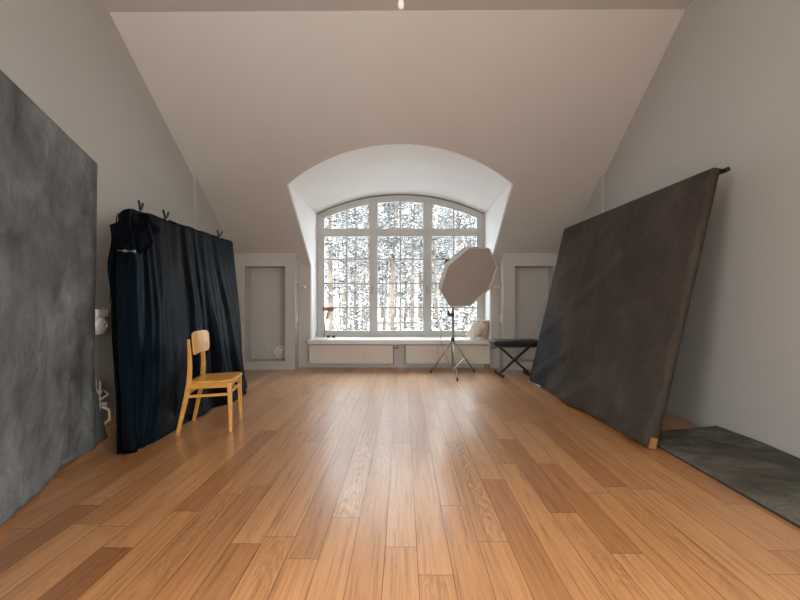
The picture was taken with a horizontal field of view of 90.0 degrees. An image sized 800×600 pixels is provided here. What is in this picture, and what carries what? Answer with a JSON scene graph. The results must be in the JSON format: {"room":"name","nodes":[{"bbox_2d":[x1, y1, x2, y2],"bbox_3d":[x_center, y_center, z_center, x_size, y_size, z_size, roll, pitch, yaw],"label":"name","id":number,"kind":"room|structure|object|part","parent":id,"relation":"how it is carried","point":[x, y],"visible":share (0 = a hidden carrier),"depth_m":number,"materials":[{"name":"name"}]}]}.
{"room":"photography studio","nodes":[
{"label":"photography studio","id":0,"kind":"room"},
{"bbox_2d":[0,0,233,420],"bbox_3d":[-2.947,-0.990,2.422,0.290,4.320,11.200,0,0,0],"label":"wall","id":1,"kind":"structure","parent":0,"point":[70,58],"depth_m":3.81,"materials":[{"name":"beige paint"}]},
{"bbox_2d":[95,309,107,316],"bbox_3d":[-2.813,0.115,3.771,0.038,0.075,0.130,0,0,0],"label":"wall box","id":2,"kind":"object","parent":1,"relation":"attached to","point":[98,312],"visible":0.91,"depth_m":3.74,"materials":[{"name":"white plastic"}]},
{"bbox_3d":[-2.796,0.115,3.771,0.004,0.050,0.100,0,0,0],"label":"plate","id":3,"kind":"part","parent":2,"relation":"part of","materials":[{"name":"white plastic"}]},
{"bbox_2d":[95,317,108,334],"bbox_3d":[-2.795,0.233,3.741,0.074,0.176,0.176,0,0,0],"label":"wall socket","id":4,"kind":"object","parent":1,"relation":"attached to","point":[101,323],"depth_m":3.71,"materials":[{"name":"white plastic"}]},
{"bbox_2d":[96,378,111,424],"bbox_3d":[-2.765,0.950,3.740,0.133,0.450,0.085,0,0,0],"label":"pipe manifold","id":5,"kind":"object","parent":1,"relation":"attached to","point":[100,390],"visible":0.88,"depth_m":3.73,"materials":[{"name":"paint"}]},
{"bbox_2d":[234,253,298,369],"bbox_3d":[-2.261,0.185,6.912,1.015,1.970,0.450,0,0,0],"label":"wall","id":6,"kind":"structure","parent":0,"point":[268,290],"depth_m":6.85,"materials":[{"name":"beige paint"}]},
{"bbox_2d":[258,350,266,353],"bbox_3d":[-2.400,0.887,6.967,0.150,0.080,0.013,0,0,0],"label":"wall socket","id":7,"kind":"object","parent":6,"relation":"attached to","point":[259,351],"visible":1,"depth_m":6.96,"materials":[{"name":"white plastic"}]},
{"bbox_2d":[274,346,284,358],"bbox_3d":[-2.076,0.892,6.949,0.230,0.230,0.043,0,0,0],"label":"air vent","id":8,"kind":"object","parent":6,"relation":"in","point":[279,352],"visible":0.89,"depth_m":6.95,"materials":[{"name":"white plastic"}]},
{"bbox_2d":[287,184,316,338],"bbox_3d":[-1.549,-0.435,6.586,0.023,2.370,2.092,0,0,0],"label":"wall","id":9,"kind":"structure","parent":0,"point":[306,216],"depth_m":6.93,"materials":[{"name":"white paint"}]},
{"bbox_2d":[97,0,693,11],"bbox_3d":[-0.068,-2.885,0.336,5.680,0.150,7.070,0,0,0],"label":"ceiling","id":10,"kind":"structure","parent":0,"point":[109,5],"depth_m":3.79,"materials":[{"name":"beige paint"}]},
{"bbox_2d":[398,0,403,9],"bbox_3d":[0.007,-2.498,3.000,0.100,0.624,0.100,0,0,0],"label":"pendant bulb","id":11,"kind":"object","parent":10,"relation":"hanging from","point":[400,2],"visible":1,"depth_m":2.98,"materials":[{"name":"white glass"}]},
{"bbox_2d":[109,9,684,264],"bbox_3d":[-0.027,-1.471,5.735,5.680,2.678,3.730,0,0,0],"label":"ceiling","id":12,"kind":"structure","parent":0,"point":[545,100],"depth_m":4.53,"materials":[{"name":"beige paint"}]},
{"bbox_2d":[299,265,499,367],"bbox_3d":[-0.015,0.210,7.255,3.572,1.920,0.670,0,0,0],"label":"wall","id":13,"kind":"structure","parent":0,"point":[399,355],"depth_m":6.92,"materials":[{"name":"beige paint"}]},
{"bbox_2d":[308,194,490,344],"bbox_3d":[-0.002,-0.622,7.105,3.110,2.707,0.750,0,0,0],"label":"window","id":14,"kind":"structure","parent":13,"relation":"in","point":[373,335],"depth_m":7.39,"materials":[{"name":"white paint"}]},
{"bbox_2d":[322,307,333,336],"bbox_3d":[-1.307,0.383,7.273,0.218,0.552,0.154,0,0,0],"label":"dried flower","id":15,"kind":"object","parent":14,"relation":"on","point":[325,309],"visible":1,"depth_m":7.28,"materials":[{"name":"brown plant"}]},
{"bbox_3d":[-0.984,-0.325,7.438,0.861,1.770,0.050,0,0,0],"label":"sash","id":16,"kind":"part","parent":14,"relation":"part of","materials":[{"name":"clear glass"}]},
{"bbox_3d":[-0.984,-1.574,7.438,0.861,0.488,0.050,0,0,0],"label":"sash","id":17,"kind":"part","parent":14,"relation":"part of","materials":[{"name":"clear glass"}]},
{"bbox_3d":[-0.002,0.695,7.070,3.110,0.074,0.680,0,0,0],"label":"sill","id":18,"kind":"part","parent":14,"relation":"part of","materials":[{"name":"white paint"}]},
{"bbox_3d":[0.008,-0.325,7.430,0.865,1.770,0.050,0,0,0],"label":"sash","id":19,"kind":"part","parent":14,"relation":"part of","materials":[{"name":"clear glass"}]},
{"bbox_3d":[0.008,-1.598,7.430,0.865,0.535,0.050,0,0,0],"label":"sash","id":20,"kind":"part","parent":14,"relation":"part of","materials":[{"name":"clear glass"}]},
{"bbox_3d":[1.002,-0.325,7.423,0.859,1.770,0.050,0,0,0],"label":"sash","id":21,"kind":"part","parent":14,"relation":"part of","materials":[{"name":"clear glass"}]},
{"bbox_3d":[1.002,-1.574,7.423,0.859,0.488,0.050,0,0,0],"label":"sash","id":22,"kind":"part","parent":14,"relation":"part of","materials":[{"name":"clear glass"}]},
{"bbox_2d":[465,318,485,338],"bbox_3d":[1.322,0.505,6.969,0.388,0.421,0.198,0,0,22],"label":"cushion","id":23,"kind":"object","parent":14,"relation":"on","point":[478,326],"visible":0.98,"depth_m":6.90,"materials":[{"name":"white fabric"}]},
{"bbox_2d":[477,319,488,338],"bbox_3d":[1.452,0.490,6.989,0.252,0.355,0.144,0,0,43],"label":"cushion","id":24,"kind":"object","parent":14,"relation":"on","point":[485,333],"visible":0.74,"depth_m":6.91,"materials":[{"name":"beige fabric"}]},
{"bbox_2d":[0,367,799,599],"bbox_3d":[-0.055,1.151,2.026,5.780,0.003,10.250,0,0,0],"label":"floor","id":25,"kind":"structure","parent":0,"point":[330,483],"depth_m":2.19,"materials":[{"name":"brown wood"}]},
{"bbox_2d":[0,70,107,527],"bbox_3d":[-2.125,0.003,2.149,0.278,2.284,2.766,0,0,-21],"label":"backdrop panel","id":26,"kind":"object","parent":25,"relation":"on","point":[50,414],"visible":1,"depth_m":2.39,"materials":[{"name":"grey fabric"}]},
{"bbox_2d":[176,330,241,434],"bbox_3d":[-1.725,0.712,3.673,0.474,0.881,0.431,0,0,-9],"label":"chair","id":27,"kind":"object","parent":25,"relation":"on","point":[200,338],"visible":1,"depth_m":3.52,"materials":[{"name":"yellow wood"}]},
{"bbox_3d":[-1.871,0.743,3.466,0.127,0.818,0.042,0,0,-17],"label":"leg","id":28,"kind":"part","parent":27,"relation":"part of","materials":[{"name":"yellow wood"}]},
{"bbox_3d":[-1.929,0.743,3.830,0.127,0.818,0.042,0,0,-1],"label":"leg","id":29,"kind":"part","parent":27,"relation":"part of","materials":[{"name":"yellow wood"}]},
{"bbox_3d":[-1.833,0.372,3.656,0.051,0.201,0.431,0,0,-9],"label":"backrest","id":30,"kind":"part","parent":27,"relation":"part of","materials":[{"name":"yellow wood"}]},
{"bbox_3d":[-1.685,0.705,3.682,0.392,0.034,0.422,0,0,-9],"label":"seat","id":31,"kind":"part","parent":27,"relation":"part of","materials":[{"name":"yellow wood"}]},
{"bbox_3d":[-1.500,0.932,3.529,0.042,0.436,0.040,0,0,-9],"label":"leg","id":32,"kind":"part","parent":27,"relation":"part of","materials":[{"name":"yellow wood"}]},
{"bbox_3d":[-1.557,0.932,3.885,0.042,0.436,0.040,0,0,-9],"label":"leg","id":33,"kind":"part","parent":27,"relation":"part of","materials":[{"name":"yellow wood"}]},
{"bbox_2d":[309,345,398,367],"bbox_3d":[-0.785,0.951,6.856,1.526,0.398,0.100,0,0,0],"label":"radiator","id":34,"kind":"object","parent":25,"relation":"on","point":[318,354],"visible":1,"depth_m":6.81,"materials":[{"name":"white metal"}]},
{"bbox_2d":[406,345,494,367],"bbox_3d":[0.862,0.951,6.844,1.531,0.398,0.100,0,0,0],"label":"radiator","id":35,"kind":"object","parent":25,"relation":"on","point":[415,354],"visible":0.93,"depth_m":6.80,"materials":[{"name":"white metal"}]},
{"bbox_2d":[430,307,474,380],"bbox_3d":[0.841,0.319,6.070,0.741,1.658,0.775,0,0,0],"label":"stand","id":36,"kind":"object","parent":25,"relation":"on","point":[453,364],"visible":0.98,"depth_m":6.14,"materials":[{"name":"metal"}]},
{"bbox_3d":[0.644,0.877,6.258,0.390,0.533,0.021,0,0,32],"label":"leg","id":37,"kind":"part","parent":36,"relation":"part of","materials":[{"name":"metal"}]},
{"bbox_3d":[0.815,0.877,5.917,0.021,0.535,0.462,0,0,-1],"label":"leg","id":38,"kind":"part","parent":36,"relation":"part of","materials":[{"name":"metal"}]},
{"bbox_3d":[1.013,0.877,6.302,0.484,0.535,0.021,0,0,-36],"label":"leg","id":39,"kind":"part","parent":36,"relation":"part of","materials":[{"name":"metal"}]},
{"bbox_2d":[438,246,497,306],"bbox_3d":[0.981,-0.342,5.914,0.952,0.867,0.616,0,0,-32],"label":"octagonal softbox","id":40,"kind":"object","parent":36,"relation":"attached to","point":[469,274],"visible":1,"depth_m":5.84,"materials":[{"name":"fabric"}]},
{"bbox_2d":[489,339,537,377],"bbox_3d":[1.776,0.877,6.227,0.710,0.545,0.458,0,0,-2],"label":"bench","id":41,"kind":"object","parent":25,"relation":"on","point":[498,343],"visible":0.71,"depth_m":6.13,"materials":[{"name":"black metal"}]},
{"bbox_2d":[489,339,537,345],"bbox_3d":[1.777,0.640,6.207,0.710,0.070,0.330,0,0,-2],"label":"cushion","id":42,"kind":"object","parent":41,"relation":"on","point":[494,342],"depth_m":6.05,"materials":[{"name":"black leather"}]},
{"bbox_3d":[1.777,0.690,6.207,0.670,0.031,0.300,0,0,-2],"label":"seat","id":43,"kind":"part","parent":41,"relation":"part of","materials":[{"name":"black leather"}]},
{"bbox_3d":[1.778,0.915,6.247,0.486,0.434,0.032,0,0,-2],"label":"leg","id":44,"kind":"part","parent":41,"relation":"part of","materials":[{"name":"black paint"}]},
{"bbox_3d":[1.777,0.915,6.207,0.481,0.434,0.032,0,0,-2],"label":"leg","id":45,"kind":"part","parent":41,"relation":"part of","materials":[{"name":"black paint"}]},
{"bbox_2d":[528,167,730,448],"bbox_3d":[2.159,0.056,4.401,0.709,2.192,2.697,0,0,-2],"label":"backdrop panel","id":46,"kind":"object","parent":25,"relation":"on","point":[621,289],"visible":1,"depth_m":3.76,"materials":[{"name":"brown fabric"}]},
{"bbox_3d":[2.178,0.058,4.424,0.559,2.188,2.634,0,0,-2],"label":"stretcher frame","id":47,"kind":"part","parent":46,"relation":"part of","materials":[{"name":"brown wood"}]},
{"bbox_2d":[657,426,799,527],"bbox_3d":[2.366,1.106,2.122,0.701,0.087,2.680,0,0,0],"label":"backdrop floor section","id":48,"kind":"object","parent":25,"relation":"on","point":[764,474],"visible":0.94,"depth_m":2.71,"materials":[{"name":"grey fabric"}]},
{"bbox_3d":[-2.315,0.203,4.455,0.321,1.903,1.927,0,0,0],"label":"stand","id":49,"kind":"object","parent":25,"relation":"on","visible":0},
{"bbox_2d":[107,209,246,454],"bbox_3d":[-2.156,0.157,4.217,0.560,1.965,2.519,0,0,0],"label":"cloth","id":50,"kind":"object","parent":49,"relation":"on","point":[179,281],"visible":0.91,"depth_m":3.62,"materials":[{"name":"black fabric"}]},
{"bbox_2d":[111,213,121,454],"bbox_3d":[-2.259,0.202,3.198,0.071,1.869,0.589,0,0,-41],"label":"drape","id":51,"kind":"object","parent":50,"relation":"hanging from","point":[116,228],"depth_m":3.22,"materials":[{"name":"black fabric"}]},
{"bbox_2d":[137,200,143,212],"bbox_3d":[-2.353,-0.824,3.631,0.026,0.159,0.125,0,0,-17],"label":"clamp","id":52,"kind":"object","parent":50,"relation":"attached to","point":[140,205],"visible":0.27,"depth_m":3.62,"materials":[{"name":"black plastic"}]},
{"bbox_2d":[162,209,169,220],"bbox_3d":[-2.343,-0.824,4.004,0.026,0.159,0.125,0,0,-5],"label":"clamp","id":53,"kind":"object","parent":50,"relation":"attached to","point":[163,211],"visible":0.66,"depth_m":3.99,"materials":[{"name":"black plastic"}]},
{"bbox_2d":[289,144,511,212],"bbox_3d":[0.003,-1.798,6.327,3.090,0.355,2.587,0,0,0],"label":"arched window recess","id":54,"kind":"structure","parent":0,"point":[389,169],"depth_m":6.02,"materials":[{"name":"white paint"}]},
{"bbox_2d":[484,184,512,338],"bbox_3d":[1.558,-0.435,6.562,0.023,2.370,2.092,0,0,0],"label":"wall","id":55,"kind":"structure","parent":0,"point":[494,216],"depth_m":6.69,"materials":[{"name":"white paint"}]},
{"bbox_2d":[500,253,557,369],"bbox_3d":[2.225,0.185,6.878,1.013,1.970,0.450,0,0,0],"label":"wall","id":56,"kind":"structure","parent":0,"point":[525,278],"depth_m":6.91,"materials":[{"name":"beige paint"}]},
{"bbox_2d":[579,0,799,457],"bbox_3d":[2.843,-0.990,2.379,0.290,4.320,11.200,0,0,0],"label":"wall","id":57,"kind":"structure","parent":0,"point":[724,90],"depth_m":3.27,"materials":[{"name":"beige paint"}]},
{"label":"outside","id":58,"kind":"structure","parent":0,"visible":0},
{"bbox_2d":[325,290,469,329],"bbox_3d":[0.481,0.425,64.098,180.000,7.888,111.800,0,0,0],"label":"snow ground","id":59,"kind":"structure","parent":58,"point":[326,299],"depth_m":69.03,"materials":[{"name":"white snow"}]},
{"bbox_2d":[325,219,333,280],"bbox_3d":[-8.177,-3.982,46.558,3.329,16.838,3.468,0,0,41],"label":"pine tree","id":60,"kind":"object","parent":59,"relation":"on","point":[326,253],"visible":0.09,"depth_m":46.51,"materials":[{"name":"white plant"}]},
{"bbox_2d":[325,215,335,319],"bbox_3d":[-9.776,-5.742,58.567,3.563,18.021,3.712,0,0,-4],"label":"pine tree","id":61,"kind":"object","parent":59,"relation":"on","point":[333,215],"visible":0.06,"depth_m":58.53,"materials":[{"name":"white plant"}]},
{"bbox_2d":[325,246,337,318],"bbox_3d":[-10.553,-3.920,59.200,3.956,14.161,3.322,0,0,-43],"label":"pine tree","id":62,"kind":"object","parent":59,"relation":"on","point":[325,246],"visible":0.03,"depth_m":59.08,"materials":[{"name":"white plant"}]},
{"bbox_2d":[325,216,338,258],"bbox_3d":[-6.986,-4.500,35.544,3.785,18.052,3.307,0,0,-23],"label":"pine tree","id":63,"kind":"object","parent":59,"relation":"on","point":[331,216],"visible":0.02,"depth_m":35.78,"materials":[{"name":"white plant"}]},
{"bbox_2d":[325,224,342,317],"bbox_3d":[-9.942,-4.799,60.876,3.390,15.293,3.930,0,0,15],"label":"pine tree","id":64,"kind":"object","parent":59,"relation":"on","point":[336,275],"visible":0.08,"depth_m":60.74,"materials":[{"name":"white plant"}]},
{"bbox_2d":[325,213,344,329],"bbox_3d":[-6.085,-4.392,40.654,3.670,17.817,3.523,0,0,-22],"label":"pine tree","id":65,"kind":"object","parent":59,"relation":"on","point":[333,223],"visible":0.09,"depth_m":40.62,"materials":[{"name":"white plant"}]},
{"bbox_2d":[333,209,352,322],"bbox_3d":[-5.640,-2.571,40.411,3.340,14.237,3.978,0,0,-3],"label":"pine tree","id":66,"kind":"object","parent":59,"relation":"on","point":[350,209],"visible":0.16,"depth_m":40.41,"materials":[{"name":"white plant"}]},
{"bbox_2d":[325,211,365,329],"bbox_3d":[-2.861,-2.421,16.942,3.270,13.634,3.603,0,0,44],"label":"pine tree","id":67,"kind":"object","parent":59,"relation":"on","point":[329,294],"visible":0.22,"depth_m":16.91,"materials":[{"name":"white plant"}]},
{"bbox_2d":[325,209,368,329],"bbox_3d":[-2.983,-2.418,22.043,3.061,13.806,3.548,0,0,-43],"label":"pine tree","id":68,"kind":"object","parent":59,"relation":"on","point":[340,216],"visible":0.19,"depth_m":21.98,"materials":[{"name":"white plant"}]},
{"bbox_2d":[340,210,363,327],"bbox_3d":[-5.696,-3.117,45.970,4.039,15.284,3.665,0,0,-35],"label":"pine tree","id":69,"kind":"object","parent":59,"relation":"on","point":[353,210],"visible":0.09,"depth_m":45.83,"materials":[{"name":"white plant"}]},
{"bbox_2d":[334,205,381,329],"bbox_3d":[-2.094,-0.926,19.053,2.967,10.619,2.491,0,0,-35],"label":"pine tree","id":70,"kind":"object","parent":59,"relation":"on","point":[353,269],"visible":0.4,"depth_m":18.91,"materials":[{"name":"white plant"}]},
{"bbox_2d":[349,206,367,327],"bbox_3d":[-3.692,-4.789,38.761,3.652,18.472,3.805,0,0,-45],"label":"pine tree","id":71,"kind":"object","parent":59,"relation":"on","point":[360,209],"visible":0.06,"depth_m":38.81,"materials":[{"name":"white plant"}]},
{"bbox_2d":[353,207,366,328],"bbox_3d":[-4.978,-3.387,46.594,3.096,15.657,3.225,0,0,-28],"label":"pine tree","id":72,"kind":"object","parent":59,"relation":"on","point":[360,207],"visible":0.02,"depth_m":46.68,"materials":[{"name":"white plant"}]},
{"bbox_2d":[325,291,401,329],"bbox_3d":[-3.367,1.702,24.184,6.995,5.150,6.282,0,0,-1],"label":"shrub","id":73,"kind":"object","parent":59,"relation":"on","point":[341,302],"visible":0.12,"depth_m":23.80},
{"bbox_2d":[348,205,382,326],"bbox_3d":[-2.957,-2.064,32.504,3.155,13.154,3.476,0,0,44],"label":"pine tree","id":74,"kind":"object","parent":59,"relation":"on","point":[362,246],"visible":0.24,"depth_m":32.42,"materials":[{"name":"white plant"}]},
{"bbox_2d":[350,203,389,329],"bbox_3d":[-2.234,-3.258,26.047,3.204,15.555,3.076,0,0,-40],"label":"pine tree","id":75,"kind":"object","parent":59,"relation":"on","point":[367,211],"visible":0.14,"depth_m":25.94,"materials":[{"name":"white plant"}]},
{"bbox_2d":[353,205,389,301],"bbox_3d":[-2.279,-2.545,33.839,3.748,14.183,3.401,0,0,31],"label":"pine tree","id":76,"kind":"object","parent":59,"relation":"on","point":[378,205],"visible":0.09,"depth_m":33.76,"materials":[{"name":"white plant"}]},
{"bbox_2d":[361,205,396,317],"bbox_3d":[-1.586,-1.721,32.491,3.017,12.581,3.325,0,0,-40],"label":"pine tree","id":77,"kind":"object","parent":59,"relation":"on","point":[379,269],"visible":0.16,"depth_m":32.50,"materials":[{"name":"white plant"}]},
{"bbox_2d":[359,202,408,329],"bbox_3d":[-0.915,-1.408,24.090,3.137,11.869,2.846,0,0,24],"label":"pine tree","id":78,"kind":"object","parent":59,"relation":"on","point":[390,205],"visible":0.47,"depth_m":23.96,"materials":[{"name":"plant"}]},
{"bbox_2d":[351,202,422,329],"bbox_3d":[-0.263,-2.909,18.041,3.753,14.606,3.238,0,0,36],"label":"pine tree","id":79,"kind":"object","parent":59,"relation":"on","point":[395,223],"visible":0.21,"depth_m":17.95,"materials":[{"name":"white plant"}]},
{"bbox_2d":[366,202,410,317],"bbox_3d":[-0.712,-4.253,32.347,4.583,17.834,3.953,0,0,37],"label":"pine tree","id":80,"kind":"object","parent":59,"relation":"on","point":[385,212],"visible":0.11,"depth_m":32.25,"materials":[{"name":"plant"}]},
{"bbox_2d":[378,206,403,297],"bbox_3d":[-1.266,-2.684,33.787,3.849,14.564,3.493,0,0,7],"label":"pine tree","id":81,"kind":"object","parent":59,"relation":"on","point":[382,206],"visible":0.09,"depth_m":33.57,"materials":[{"name":"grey plant"}]},
{"bbox_2d":[380,217,402,274],"bbox_3d":[-1.006,-4.110,43.877,3.897,17.580,4.518,0,0,39],"label":"pine tree","id":82,"kind":"object","parent":59,"relation":"on","point":[385,217],"visible":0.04,"depth_m":43.95,"materials":[{"name":"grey plant"}]},
{"bbox_2d":[384,252,408,314],"bbox_3d":[-0.489,-4.010,44.815,3.587,17.414,3.443,0,0,36],"label":"pine tree","id":83,"kind":"object","parent":59,"relation":"on","point":[403,252],"visible":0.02,"depth_m":44.60,"materials":[{"name":"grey plant"}]},
{"bbox_2d":[388,241,408,317],"bbox_3d":[0.016,-3.454,60.847,3.580,12.815,3.006,0,0,3],"label":"pine tree","id":84,"kind":"object","parent":59,"relation":"on","point":[402,241],"visible":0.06,"depth_m":60.83,"materials":[{"name":"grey plant"}]},
{"bbox_2d":[396,246,403,314],"bbox_3d":[-0.484,-2.913,55.619,3.277,12.398,2.973,0,0,23],"label":"pine tree","id":85,"kind":"object","parent":59,"relation":"on","point":[402,246],"visible":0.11,"depth_m":55.44,"materials":[{"name":"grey plant"}]},
{"bbox_2d":[386,211,419,329],"bbox_3d":[0.316,-0.844,26.956,2.908,10.408,2.442,0,0,-28],"label":"pine tree","id":86,"kind":"object","parent":59,"relation":"on","point":[405,268],"visible":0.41,"depth_m":26.93,"materials":[{"name":"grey plant"}]},
{"bbox_2d":[378,318,434,329],"bbox_3d":[0.234,2.813,31.255,4.940,2.874,2.929,0,0,0],"label":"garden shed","id":87,"kind":"object","parent":59,"relation":"on","point":[407,320],"visible":0.08,"depth_m":30.00,"materials":[{"name":"white"}]},
{"bbox_2d":[395,206,417,317],"bbox_3d":[0.826,-3.072,44.762,4.087,15.464,3.709,0,0,-15],"label":"pine tree","id":88,"kind":"object","parent":59,"relation":"on","point":[399,206],"visible":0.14,"depth_m":44.72,"materials":[{"name":"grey plant"}]},
{"bbox_2d":[396,203,420,317],"bbox_3d":[0.985,-4.405,39.899,3.685,17.890,3.537,0,0,-3],"label":"pine tree","id":89,"kind":"object","parent":59,"relation":"on","point":[410,211],"visible":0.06,"depth_m":39.59,"materials":[{"name":"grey plant"}]},
{"bbox_2d":[382,202,437,329],"bbox_3d":[0.598,-2.601,20.983,2.829,14.308,2.947,0,0,-22],"label":"pine tree","id":90,"kind":"object","parent":59,"relation":"on","point":[415,205],"visible":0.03,"depth_m":21.06,"materials":[{"name":"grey plant"}]},
{"bbox_2d":[407,212,419,317],"bbox_3d":[2.025,-4.918,56.687,3.209,16.229,3.343,0,0,-9],"label":"pine tree","id":91,"kind":"object","parent":59,"relation":"on","point":[408,212],"visible":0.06,"depth_m":56.60,"materials":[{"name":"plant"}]},
{"bbox_2d":[417,211,419,317],"bbox_3d":[2.963,-6.143,60.410,4.056,18.294,4.701,0,0,-33],"label":"pine tree","id":92,"kind":"object","parent":59,"relation":"on","point":[417,211],"visible":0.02,"depth_m":60.28,"materials":[{"name":"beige plant"}]},
{"bbox_2d":[401,319,440,329],"bbox_3d":[1.230,2.342,11.575,3.830,3.598,4.558,0,0,35],"label":"shrub","id":93,"kind":"object","parent":59,"relation":"on","point":[403,322],"visible":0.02,"depth_m":11.48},
{"bbox_2d":[397,203,445,329],"bbox_3d":[1.241,-1.981,25.062,3.081,12.846,3.395,0,0,40],"label":"pine tree","id":94,"kind":"object","parent":59,"relation":"on","point":[418,263],"visible":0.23,"depth_m":24.97,"materials":[{"name":"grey plant"}]},
{"bbox_2d":[409,204,436,305],"bbox_3d":[2.589,-3.389,43.013,3.887,16.206,4.283,0,0,44],"label":"pine tree","id":95,"kind":"object","parent":59,"relation":"on","point":[419,204],"visible":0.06,"depth_m":43.15,"materials":[{"name":"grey plant"}]},
{"bbox_2d":[408,206,439,303],"bbox_3d":[1.966,-3.111,35.304,3.370,15.203,3.907,0,0,-34],"label":"pine tree","id":96,"kind":"object","parent":59,"relation":"on","point":[439,206],"visible":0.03,"depth_m":35.24,"materials":[{"name":"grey plant"}]},
{"bbox_2d":[386,272,475,329],"bbox_3d":[2.352,1.438,18.024,6.836,5.396,5.746,0,0,39],"label":"shrub","id":97,"kind":"object","parent":59,"relation":"on","point":[464,315],"visible":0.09,"depth_m":17.74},
{"bbox_2d":[405,203,462,328],"bbox_3d":[1.662,-2.415,18.969,3.021,13.629,3.502,0,0,-43],"label":"pine tree","id":98,"kind":"object","parent":59,"relation":"on","point":[435,267],"visible":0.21,"depth_m":18.90,"materials":[{"name":"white plant"}]},
{"bbox_2d":[432,217,438,329],"bbox_3d":[4.005,-3.376,49.605,3.512,14.646,3.870,0,0,33],"label":"pine tree","id":99,"kind":"object","parent":59,"relation":"on","point":[434,217],"visible":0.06,"depth_m":49.52,"materials":[{"name":"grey plant"}]},
{"bbox_2d":[432,213,440,315],"bbox_3d":[4.371,-2.502,43.581,3.621,14.093,3.124,0,0,-45],"label":"pine tree","id":100,"kind":"object","parent":59,"relation":"on","point":[439,213],"visible":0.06,"depth_m":43.33,"materials":[{"name":"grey plant"}]},
{"bbox_2d":[432,208,446,327],"bbox_3d":[4.242,-2.623,41.307,4.031,14.428,3.385,0,0,-21],"label":"pine tree","id":101,"kind":"object","parent":59,"relation":"on","point":[438,208],"visible":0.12,"depth_m":41.26,"materials":[{"name":"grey plant"}]},
{"bbox_2d":[422,207,461,322],"bbox_3d":[3.830,-4.210,34.376,3.867,17.443,4.482,0,0,-24],"label":"pine tree","id":102,"kind":"object","parent":59,"relation":"on","point":[440,212],"visible":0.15,"depth_m":34.31,"materials":[{"name":"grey plant"}]},
{"bbox_2d":[432,209,455,311],"bbox_3d":[4.796,-4.254,40.764,3.480,17.603,3.626,0,0,-43],"label":"pine tree","id":103,"kind":"object","parent":59,"relation":"on","point":[451,209],"visible":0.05,"depth_m":40.92,"materials":[{"name":"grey plant"}]},
{"bbox_2d":[432,209,459,327],"bbox_3d":[3.154,-0.915,26.916,2.948,10.551,2.475,0,0,36],"label":"pine tree","id":104,"kind":"object","parent":59,"relation":"on","point":[449,211],"visible":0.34,"depth_m":26.77,"materials":[{"name":"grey plant"}]},
{"bbox_2d":[433,211,467,324],"bbox_3d":[4.445,-3.594,32.216,4.356,16.484,3.953,0,0,-31],"label":"pine tree","id":105,"kind":"object","parent":59,"relation":"on","point":[456,211],"visible":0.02,"depth_m":32.17,"materials":[{"name":"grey plant"}]},
{"bbox_2d":[438,297,469,329],"bbox_3d":[1.587,1.875,12.675,5.919,4.358,5.316,0,0,11],"label":"shrub","id":106,"kind":"object","parent":59,"relation":"on","point":[456,312],"visible":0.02,"depth_m":12.74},
{"bbox_2d":[434,209,475,325],"bbox_3d":[3.291,-3.212,20.965,3.060,15.477,3.188,0,0,17],"label":"pine tree","id":107,"kind":"object","parent":59,"relation":"on","point":[459,215],"visible":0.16,"depth_m":20.81,"materials":[{"name":"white plant"}]},
{"bbox_2d":[450,215,475,322],"bbox_3d":[4.371,-1.585,23.902,3.170,11.994,2.876,0,0,42],"label":"pine tree","id":108,"kind":"object","parent":59,"relation":"on","point":[466,243],"visible":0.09,"depth_m":23.95,"materials":[{"name":"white plant"}]},
{"bbox_2d":[466,216,475,323],"bbox_3d":[5.561,-1.643,31.655,3.270,12.374,2.968,0,0,-18],"label":"pine tree","id":109,"kind":"object","parent":59,"relation":"on","point":[474,241],"visible":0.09,"depth_m":31.53,"materials":[{"name":"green plant"}]}
]}

